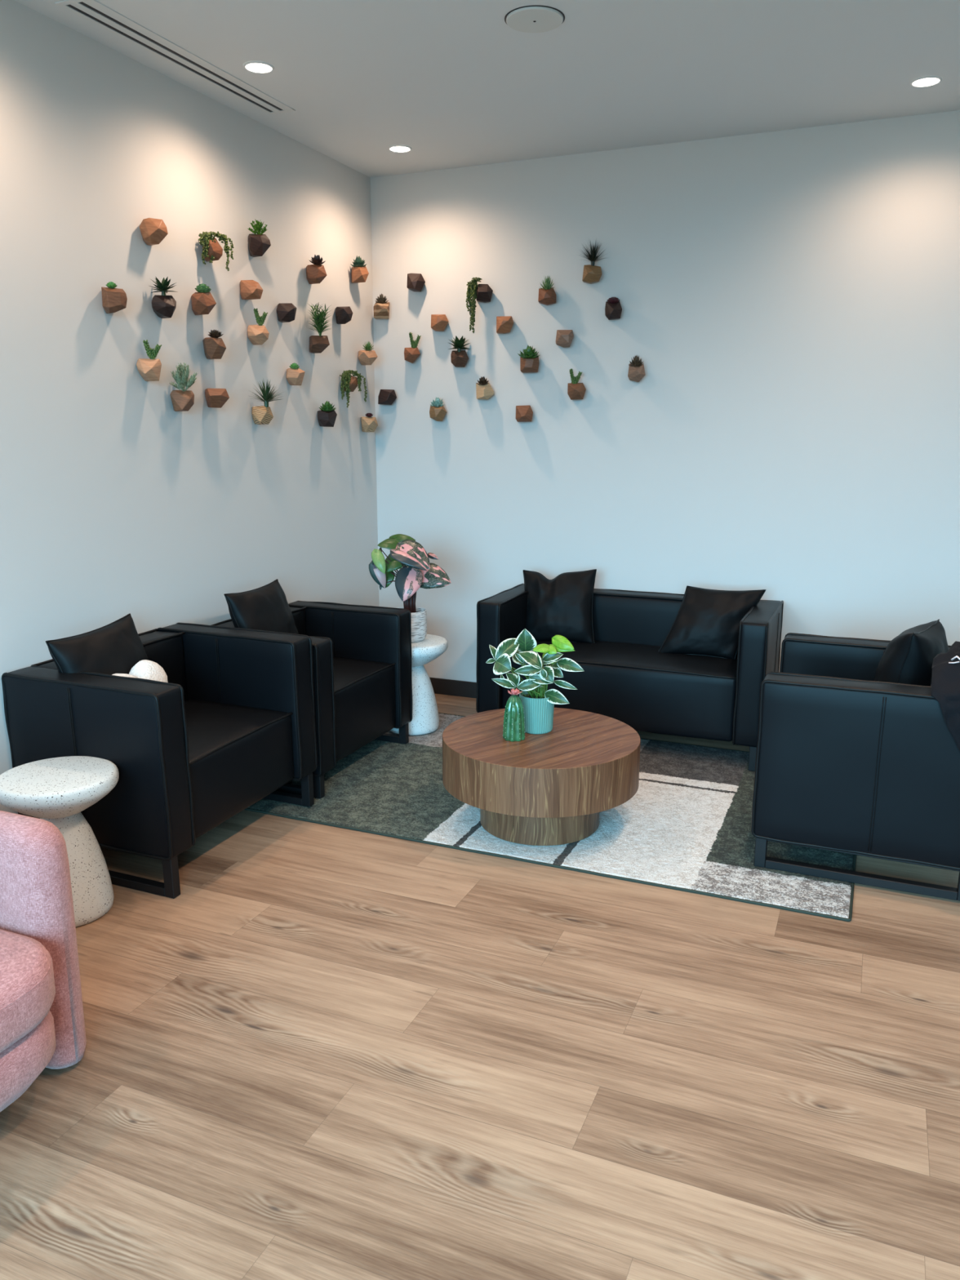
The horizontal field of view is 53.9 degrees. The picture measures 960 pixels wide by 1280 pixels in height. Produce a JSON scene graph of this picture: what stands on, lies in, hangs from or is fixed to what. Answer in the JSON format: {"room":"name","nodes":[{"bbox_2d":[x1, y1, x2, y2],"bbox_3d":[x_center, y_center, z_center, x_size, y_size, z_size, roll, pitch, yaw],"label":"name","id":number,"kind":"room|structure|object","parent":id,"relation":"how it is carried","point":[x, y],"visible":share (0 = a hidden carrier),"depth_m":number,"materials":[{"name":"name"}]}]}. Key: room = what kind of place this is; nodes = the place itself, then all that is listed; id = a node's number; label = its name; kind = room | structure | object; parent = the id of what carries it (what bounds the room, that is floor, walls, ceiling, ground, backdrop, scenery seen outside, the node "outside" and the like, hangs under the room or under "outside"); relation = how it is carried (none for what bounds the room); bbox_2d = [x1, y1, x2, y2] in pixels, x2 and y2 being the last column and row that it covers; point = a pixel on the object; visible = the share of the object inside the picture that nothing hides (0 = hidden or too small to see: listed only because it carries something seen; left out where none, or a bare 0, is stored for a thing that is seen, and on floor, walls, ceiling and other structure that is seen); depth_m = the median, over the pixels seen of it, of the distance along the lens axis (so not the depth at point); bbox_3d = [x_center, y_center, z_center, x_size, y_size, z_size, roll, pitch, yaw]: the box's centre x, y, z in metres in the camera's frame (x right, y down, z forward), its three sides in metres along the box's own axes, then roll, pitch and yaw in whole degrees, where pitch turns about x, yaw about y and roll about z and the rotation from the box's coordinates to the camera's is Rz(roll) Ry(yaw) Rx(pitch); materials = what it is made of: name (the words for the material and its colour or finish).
{"room":"lobby","nodes":[
{"label":"lobby","id":0,"kind":"room"},
{"bbox_2d":[0,0,379,813],"bbox_3d":[-2.080,-0.468,2.475,0.120,3.000,7.440,5,13,22],"label":"wall","id":1,"kind":"structure","parent":0,"point":[116,502],"depth_m":3.93,"materials":[{"name":"grey paint"}]},
{"bbox_2d":[101,281,127,313],"bbox_3d":[-1.409,-1.316,3.635,0.092,0.116,0.113,5,13,22],"label":"wall planter","id":2,"kind":"object","parent":1,"relation":"attached to","point":[114,300],"visible":1,"depth_m":3.60,"materials":[{"name":"brown wood"}]},
{"bbox_2d":[136,339,161,381],"bbox_3d":[-1.344,-1.134,3.832,0.092,0.162,0.108,5,13,22],"label":"wall planter","id":3,"kind":"object","parent":1,"relation":"attached to","point":[149,369],"visible":1,"depth_m":3.81,"materials":[{"name":"brown wood"}]},
{"bbox_2d":[139,217,168,245],"bbox_3d":[-1.312,-1.642,3.798,0.091,0.098,0.114,5,13,22],"label":"wall planter","id":4,"kind":"object","parent":1,"relation":"attached to","point":[153,231],"visible":1,"depth_m":3.77,"materials":[{"name":"brown wood"}]},
{"bbox_2d":[149,276,177,318],"bbox_3d":[-1.295,-1.405,3.866,0.111,0.160,0.123,5,13,22],"label":"wall planter","id":5,"kind":"object","parent":1,"relation":"attached to","point":[164,306],"visible":1,"depth_m":3.85,"materials":[{"name":"brown wood"}]},
{"bbox_2d":[169,362,197,411],"bbox_3d":[-1.257,-1.076,4.014,0.125,0.203,0.122,5,13,22],"label":"wall planter","id":6,"kind":"object","parent":1,"relation":"attached to","point":[183,400],"visible":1,"depth_m":4.00,"materials":[{"name":"brown wood"}]},
{"bbox_2d":[191,283,216,315],"bbox_3d":[-1.203,-1.476,4.095,0.094,0.128,0.115,5,13,22],"label":"wall planter","id":7,"kind":"object","parent":1,"relation":"attached to","point":[202,301],"visible":1,"depth_m":4.06,"materials":[{"name":"brown wood"}]},
{"bbox_2d":[202,328,226,359],"bbox_3d":[-1.178,-1.312,4.191,0.096,0.127,0.100,5,13,22],"label":"wall planter","id":8,"kind":"object","parent":1,"relation":"attached to","point":[215,348],"visible":1,"depth_m":4.16,"materials":[{"name":"brown wood"}]},
{"bbox_2d":[198,231,233,271],"bbox_3d":[-1.158,-1.697,4.116,0.132,0.161,0.117,5,13,22],"label":"wall planter","id":9,"kind":"object","parent":1,"relation":"attached to","point":[212,251],"visible":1,"depth_m":4.10,"materials":[{"name":"brown wood"}]},
{"bbox_2d":[204,388,229,408],"bbox_3d":[-1.184,-1.084,4.230,0.095,0.085,0.120,5,13,22],"label":"wall planter","id":10,"kind":"object","parent":1,"relation":"attached to","point":[215,397],"visible":1,"depth_m":4.20,"materials":[{"name":"brown wood"}]},
{"bbox_2d":[240,280,262,299],"bbox_3d":[-1.065,-1.629,4.396,0.096,0.087,0.105,5,13,22],"label":"wall planter","id":11,"kind":"object","parent":1,"relation":"attached to","point":[249,289],"visible":1,"depth_m":4.36,"materials":[{"name":"brown wood"}]},
{"bbox_2d":[247,307,269,345],"bbox_3d":[-1.052,-1.483,4.467,0.092,0.164,0.104,5,13,22],"label":"wall planter","id":12,"kind":"object","parent":1,"relation":"attached to","point":[258,334],"visible":1,"depth_m":4.44,"materials":[{"name":"brown wood"}]},
{"bbox_2d":[248,218,271,257],"bbox_3d":[-1.032,-1.877,4.405,0.106,0.161,0.124,5,13,22],"label":"wall planter","id":13,"kind":"object","parent":1,"relation":"attached to","point":[259,243],"visible":1,"depth_m":4.38,"materials":[{"name":"brown wood"}]},
{"bbox_2d":[250,378,282,424],"bbox_3d":[-1.017,-1.147,4.534,0.162,0.220,0.170,5,13,22],"label":"wall planter","id":14,"kind":"object","parent":1,"relation":"attached to","point":[261,415],"visible":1,"depth_m":4.52,"materials":[{"name":"brown wood"}]},
{"bbox_2d":[276,302,297,322],"bbox_3d":[-0.952,-1.618,4.666,0.101,0.090,0.102,5,13,22],"label":"wall planter","id":15,"kind":"object","parent":1,"relation":"attached to","point":[286,312],"visible":1,"depth_m":4.64,"materials":[{"name":"brown wood"}]},
{"bbox_2d":[285,363,305,385],"bbox_3d":[-0.935,-1.345,4.782,0.091,0.110,0.097,5,13,22],"label":"wall planter","id":16,"kind":"object","parent":1,"relation":"attached to","point":[295,375],"visible":1,"depth_m":4.75,"materials":[{"name":"brown wood"}]},
{"bbox_2d":[306,254,326,284],"bbox_3d":[-0.842,-1.910,4.865,0.104,0.140,0.103,5,13,22],"label":"wall planter","id":17,"kind":"object","parent":1,"relation":"attached to","point":[316,273],"visible":1,"depth_m":4.83,"materials":[{"name":"brown wood"}]},
{"bbox_2d":[307,303,332,353],"bbox_3d":[-0.836,-1.624,4.910,0.130,0.250,0.172,5,13,22],"label":"wall planter","id":18,"kind":"object","parent":1,"relation":"attached to","point":[317,344],"visible":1,"depth_m":4.91,"materials":[{"name":"brown wood"}]},
{"bbox_2d":[317,400,337,426],"bbox_3d":[-0.820,-1.215,5.069,0.107,0.137,0.110,5,13,22],"label":"wall planter","id":19,"kind":"object","parent":1,"relation":"attached to","point":[326,417],"visible":1,"depth_m":5.04,"materials":[{"name":"brown wood"}]},
{"bbox_2d":[334,306,352,324],"bbox_3d":[-0.743,-1.773,5.155,0.090,0.093,0.095,5,13,22],"label":"wall planter","id":20,"kind":"object","parent":1,"relation":"attached to","point":[344,315],"visible":1,"depth_m":5.12,"materials":[{"name":"brown wood"}]},
{"bbox_2d":[339,369,367,407],"bbox_3d":[-0.708,-1.401,5.269,0.131,0.205,0.109,5,13,22],"label":"wall planter","id":21,"kind":"object","parent":1,"relation":"attached to","point":[350,383],"visible":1,"depth_m":5.25,"materials":[{"name":"brown wood"}]},
{"bbox_2d":[350,255,368,283],"bbox_3d":[-0.673,-2.063,5.254,0.095,0.145,0.109,5,13,22],"label":"wall planter","id":22,"kind":"object","parent":1,"relation":"attached to","point":[359,273],"visible":1,"depth_m":5.23,"materials":[{"name":"brown wood"}]},
{"bbox_2d":[358,341,377,364],"bbox_3d":[-0.646,-1.644,5.405,0.100,0.134,0.114,5,13,22],"label":"wall planter","id":23,"kind":"object","parent":1,"relation":"attached to","point":[367,357],"visible":1,"depth_m":5.38,"materials":[{"name":"brown wood"}]},
{"bbox_2d":[360,413,377,431],"bbox_3d":[-0.646,-1.267,5.500,0.093,0.109,0.096,5,13,22],"label":"wall planter","id":24,"kind":"object","parent":1,"relation":"attached to","point":[369,424],"visible":1,"depth_m":5.47,"materials":[{"name":"brown wood"}]},
{"bbox_2d":[0,693,959,1279],"bbox_3d":[1.289,1.309,1.409,7.200,0.001,7.200,5,13,22],"label":"floor","id":25,"kind":"structure","parent":0,"point":[337,1053],"depth_m":2.37,"materials":[{"name":"brown wood"}]},
{"bbox_2d":[0,810,86,1111],"bbox_3d":[-1.528,0.824,2.059,1.018,0.657,1.022,5,13,22],"label":"tub chair","id":26,"kind":"object","parent":25,"relation":"on","point":[42,1024],"visible":1,"depth_m":2.25,"materials":[{"name":"pink fabric"}]},
{"bbox_2d":[0,928,55,1053],"bbox_3d":[-1.464,0.799,2.026,0.880,0.150,0.745,5,13,22],"label":"seat cushion","id":27,"kind":"object","parent":26,"relation":"on","point":[27,980],"depth_m":2.08,"materials":[{"name":"pink fabric"}]},
{"bbox_2d":[0,755,119,927],"bbox_3d":[-1.384,0.675,3.136,0.379,0.488,0.379,5,13,22],"label":"side table","id":28,"kind":"object","parent":25,"relation":"on","point":[55,790],"visible":0.79,"depth_m":3.07,"materials":[{"name":"stone"}]},
{"bbox_2d":[0,622,317,898],"bbox_3d":[-1.202,0.409,3.707,0.720,0.780,0.960,5,14,22],"label":"leather armchair","id":29,"kind":"object","parent":25,"relation":"on","point":[232,723],"visible":0.86,"depth_m":3.37,"materials":[{"name":"black leather"}]},
{"bbox_2d":[45,613,148,675],"bbox_3d":[-1.377,0.149,3.527,0.206,0.427,0.448,5,13,22],"label":"throw pillow","id":30,"kind":"object","parent":29,"relation":"on","point":[117,646],"visible":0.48,"depth_m":3.45,"materials":[{"name":"black leather"}]},
{"bbox_2d":[111,659,168,682],"bbox_3d":[-1.250,0.223,3.470,0.160,0.260,0.327,5,13,22],"label":"baseball cap","id":31,"kind":"object","parent":29,"relation":"on","point":[144,668],"visible":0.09,"depth_m":3.49,"materials":[{"name":"white fabric"}]},
{"bbox_2d":[244,712,856,921],"bbox_3d":[0.418,0.667,4.305,2.438,0.014,1.614,5,13,22],"label":"area rug","id":32,"kind":"object","parent":25,"relation":"on","point":[686,826],"visible":0.49,"depth_m":3.88,"materials":[{"name":"grey carpet"}]},
{"bbox_2d":[209,600,412,799],"bbox_3d":[-0.840,0.242,4.565,0.706,0.702,0.893,5,13,22],"label":"leather armchair","id":33,"kind":"object","parent":32,"relation":"on","point":[362,655],"visible":0.39,"depth_m":4.65,"materials":[{"name":"black leather"}]},
{"bbox_2d":[223,578,298,634],"bbox_3d":[-0.998,-0.051,4.425,0.199,0.408,0.432,5,13,22],"label":"throw pillow","id":34,"kind":"object","parent":33,"relation":"on","point":[266,607],"visible":0.47,"depth_m":4.34,"materials":[{"name":"black leather"}]},
{"bbox_2d":[390,634,448,735],"bbox_3d":[-0.360,0.239,5.068,0.379,0.488,0.379,5,13,22],"label":"side table","id":35,"kind":"object","parent":32,"relation":"on","point":[425,717],"visible":0.58,"depth_m":4.98,"materials":[{"name":"stone"}]},
{"bbox_2d":[368,533,451,642],"bbox_3d":[-0.367,-0.268,4.934,0.366,0.559,0.253,-6,14,-25],"label":"potted plant","id":36,"kind":"object","parent":35,"relation":"on","point":[407,555],"visible":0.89,"depth_m":4.89,"materials":[{"name":"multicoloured plant"}]},
{"bbox_2d":[442,707,640,845],"bbox_3d":[0.245,0.564,3.856,0.796,0.372,0.796,5,13,22],"label":"coffee table","id":37,"kind":"object","parent":32,"relation":"on","point":[552,788],"visible":0.96,"depth_m":3.61,"materials":[{"name":"brown wood"}]},
{"bbox_2d":[502,688,524,742],"bbox_3d":[0.138,0.294,3.747,0.090,0.203,0.092,5,13,22],"label":"ornament","id":38,"kind":"object","parent":37,"relation":"on","point":[513,727],"visible":1,"depth_m":3.72,"materials":[{"name":"ceramic"}]},
{"bbox_2d":[507,688,521,695],"bbox_3d":[0.136,0.206,3.729,0.058,0.024,0.059,5,13,22],"label":"flower","id":39,"kind":"object","parent":38,"relation":"on","point":[513,692],"depth_m":3.72,"materials":[{"name":"pink ceramic"}]},
{"bbox_2d":[485,628,583,733],"bbox_3d":[0.213,0.164,3.815,0.385,0.428,0.179,-2,12,-8],"label":"potted plant","id":40,"kind":"object","parent":37,"relation":"on","point":[538,704],"visible":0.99,"depth_m":3.77,"materials":[{"name":"green plant"}]},
{"bbox_2d":[475,582,783,771],"bbox_3d":[0.786,0.146,4.975,1.466,0.722,0.712,5,13,22],"label":"leather loveseat","id":41,"kind":"object","parent":32,"relation":"on","point":[624,677],"visible":0.57,"depth_m":4.69,"materials":[{"name":"black leather"}]},
{"bbox_2d":[523,568,596,643],"bbox_3d":[0.430,-0.181,5.176,0.444,0.420,0.193,5,13,22],"label":"throw pillow","id":42,"kind":"object","parent":41,"relation":"on","point":[562,605],"visible":0.84,"depth_m":5.11,"materials":[{"name":"black leather"}]},
{"bbox_2d":[657,585,765,659],"bbox_3d":[1.179,-0.088,4.829,0.528,0.353,0.183,3,13,14],"label":"throw pillow","id":43,"kind":"object","parent":41,"relation":"on","point":[706,623],"visible":0.92,"depth_m":4.77,"materials":[{"name":"black leather"}]},
{"bbox_2d":[751,633,959,901],"bbox_3d":[1.514,0.435,3.670,0.762,0.722,0.892,5,13,22],"label":"leather armchair","id":44,"kind":"object","parent":32,"relation":"on","point":[848,762],"visible":0.91,"depth_m":3.30,"materials":[{"name":"black leather"}]},
{"bbox_2d":[874,618,948,686],"bbox_3d":[1.665,0.138,3.658,0.248,0.418,0.414,9,15,36],"label":"throw pillow","id":45,"kind":"object","parent":44,"relation":"on","point":[908,658],"visible":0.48,"depth_m":3.49,"materials":[{"name":"black leather"}]},
{"bbox_2d":[929,640,959,751],"bbox_3d":[1.718,0.187,3.134,0.412,0.390,0.250,5,13,22],"label":"jacket","id":46,"kind":"object","parent":44,"relation":"on","point":[944,686],"visible":1,"depth_m":3.12,"materials":[{"name":"black fabric"}]},
{"bbox_2d":[14,0,959,177],"bbox_3d":[1.296,-1.671,0.758,7.440,0.100,7.440,5,13,22],"label":"ceiling","id":47,"kind":"structure","parent":0,"point":[451,82],"depth_m":3.72,"materials":[{"name":"white paint"}]},
{"bbox_2d":[54,0,295,115],"bbox_3d":[-1.135,-2.271,3.724,0.140,0.004,1.234,5,13,22],"label":"ceiling vent","id":48,"kind":"object","parent":47,"relation":"in","point":[94,11],"visible":1,"depth_m":3.60,"materials":[{"name":"white metal"}]},
{"bbox_2d":[243,61,274,73],"bbox_3d":[-0.879,-2.275,3.752,0.122,0.005,0.122,5,13,22],"label":"recessed light","id":49,"kind":"object","parent":47,"relation":"in","point":[258,67],"visible":1,"depth_m":3.74,"materials":[{"name":"white plastic"}]},
{"bbox_2d":[387,144,412,152],"bbox_3d":[-0.408,-2.507,4.820,0.122,0.005,0.122,5,13,22],"label":"recessed light","id":50,"kind":"object","parent":47,"relation":"in","point":[397,148],"visible":1,"depth_m":4.81,"materials":[{"name":"white plastic"}]},
{"bbox_2d":[504,4,564,32],"bbox_3d":[0.192,-2.174,3.312,0.212,0.010,0.212,5,13,22],"label":"cover plate","id":51,"kind":"object","parent":47,"relation":"attached to","point":[527,19],"visible":1,"depth_m":3.29,"materials":[{"name":"white plastic"}]},
{"bbox_2d":[910,75,942,87],"bbox_3d":[1.837,-2.298,3.887,0.122,0.005,0.122,5,13,22],"label":"recessed light","id":52,"kind":"object","parent":47,"relation":"in","point":[927,81],"visible":1,"depth_m":3.88,"materials":[{"name":"white"}]},
{"bbox_2d":[370,110,959,682],"bbox_3d":[2.768,-0.868,4.362,7.320,3.000,0.120,5,13,22],"label":"wall","id":53,"kind":"structure","parent":0,"point":[789,301],"depth_m":4.90,"materials":[{"name":"grey paint"}]},
{"bbox_2d":[373,293,389,319],"bbox_3d":[-0.576,-1.927,5.453,0.115,0.139,0.092,5,13,22],"label":"wall planter","id":54,"kind":"object","parent":53,"relation":"attached to","point":[381,308],"visible":1,"depth_m":5.43,"materials":[{"name":"brown wood"}]},
{"bbox_2d":[377,389,396,404],"bbox_3d":[-0.551,-1.429,5.554,0.129,0.089,0.087,5,13,22],"label":"wall planter","id":55,"kind":"object","parent":53,"relation":"attached to","point":[386,397],"visible":1,"depth_m":5.52,"materials":[{"name":"brown wood"}]},
{"bbox_2d":[404,332,421,363],"bbox_3d":[-0.397,-1.681,5.431,0.118,0.173,0.088,5,13,22],"label":"wall planter","id":56,"kind":"object","parent":53,"relation":"attached to","point":[411,354],"visible":1,"depth_m":5.41,"materials":[{"name":"brown wood"}]},
{"bbox_2d":[406,273,425,291],"bbox_3d":[-0.371,-2.024,5.343,0.124,0.097,0.092,5,13,22],"label":"wall planter","id":57,"kind":"object","parent":53,"relation":"attached to","point":[415,282],"visible":1,"depth_m":5.32,"materials":[{"name":"brown wood"}]},
{"bbox_2d":[429,396,446,421],"bbox_3d":[-0.252,-1.331,5.439,0.120,0.137,0.099,5,13,22],"label":"wall planter","id":58,"kind":"object","parent":53,"relation":"attached to","point":[437,412],"visible":1,"depth_m":5.41,"materials":[{"name":"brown wood"}]},
{"bbox_2d":[431,314,448,331],"bbox_3d":[-0.236,-1.793,5.337,0.122,0.089,0.090,5,13,22],"label":"wall planter","id":59,"kind":"object","parent":53,"relation":"attached to","point":[439,322],"visible":1,"depth_m":5.31,"materials":[{"name":"brown wood"}]},
{"bbox_2d":[429,677,476,697],"bbox_3d":[2.689,0.556,4.635,7.191,0.100,0.009,5,13,22],"label":"baseboard","id":60,"kind":"structure","parent":53,"relation":"attached to","point":[440,686],"depth_m":5.80,"materials":[{"name":"black plastic"}]},
{"bbox_2d":[448,335,470,367],"bbox_3d":[-0.121,-1.622,5.306,0.140,0.168,0.124,5,13,22],"label":"wall planter","id":61,"kind":"object","parent":53,"relation":"attached to","point":[459,357],"visible":1,"depth_m":5.30,"materials":[{"name":"brown wood"}]},
{"bbox_2d":[466,276,493,333],"bbox_3d":[0.003,-1.843,5.207,0.132,0.295,0.118,5,13,22],"label":"wall planter","id":62,"kind":"object","parent":53,"relation":"attached to","point":[482,293],"visible":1,"depth_m":5.18,"materials":[{"name":"brown wood"}]},
{"bbox_2d":[475,376,493,399],"bbox_3d":[0.018,-1.417,5.304,0.123,0.128,0.098,5,13,22],"label":"wall planter","id":63,"kind":"object","parent":53,"relation":"attached to","point":[484,390],"visible":1,"depth_m":5.28,"materials":[{"name":"brown wood"}]},
{"bbox_2d":[496,315,513,333],"bbox_3d":[0.129,-1.732,5.191,0.117,0.089,0.093,5,13,22],"label":"wall planter","id":64,"kind":"object","parent":53,"relation":"attached to","point":[504,324],"visible":1,"depth_m":5.16,"materials":[{"name":"brown wood"}]},
{"bbox_2d":[515,404,533,422],"bbox_3d":[0.240,-1.259,5.247,0.114,0.090,0.091,5,13,22],"label":"wall planter","id":65,"kind":"object","parent":53,"relation":"attached to","point":[523,413],"visible":1,"depth_m":5.22,"materials":[{"name":"brown wood"}]},
{"bbox_2d":[517,345,539,373],"bbox_3d":[0.263,-1.539,5.161,0.127,0.146,0.120,5,13,22],"label":"wall planter","id":66,"kind":"object","parent":53,"relation":"attached to","point":[529,359],"visible":1,"depth_m":5.14,"materials":[{"name":"brown wood"}]},
{"bbox_2d":[537,275,555,305],"bbox_3d":[0.354,-1.875,5.058,0.112,0.149,0.102,5,13,22],"label":"wall planter","id":67,"kind":"object","parent":53,"relation":"attached to","point":[547,295],"visible":1,"depth_m":5.04,"materials":[{"name":"brown wood"}]},
{"bbox_2d":[555,329,573,347],"bbox_3d":[0.450,-1.621,5.077,0.111,0.090,0.092,5,13,22],"label":"wall planter","id":68,"kind":"object","parent":53,"relation":"attached to","point":[564,338],"visible":1,"depth_m":5.05,"materials":[{"name":"beige wood"}]},
{"bbox_2d":[567,368,586,399],"bbox_3d":[0.519,-1.382,5.100,0.113,0.163,0.091,5,13,22],"label":"wall planter","id":69,"kind":"object","parent":53,"relation":"attached to","point":[575,390],"visible":1,"depth_m":5.08,"materials":[{"name":"brown wood"}]},
{"bbox_2d":[577,240,609,284],"bbox_3d":[0.582,-1.977,4.917,0.180,0.214,0.139,5,13,22],"label":"wall planter","id":70,"kind":"object","parent":53,"relation":"attached to","point":[592,273],"visible":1,"depth_m":4.92,"materials":[{"name":"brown wood"}]},
{"bbox_2d":[604,297,622,319],"bbox_3d":[0.696,-1.737,4.947,0.101,0.110,0.090,5,13,22],"label":"wall planter","id":71,"kind":"object","parent":53,"relation":"attached to","point":[613,309],"visible":1,"depth_m":4.92,"materials":[{"name":"brown wood"}]},
{"bbox_2d":[627,355,645,382],"bbox_3d":[0.819,-1.425,4.957,0.102,0.139,0.099,5,13,22],"label":"wall planter","id":72,"kind":"object","parent":53,"relation":"attached to","point":[636,373],"visible":1,"depth_m":4.93,"materials":[{"name":"beige wood"}]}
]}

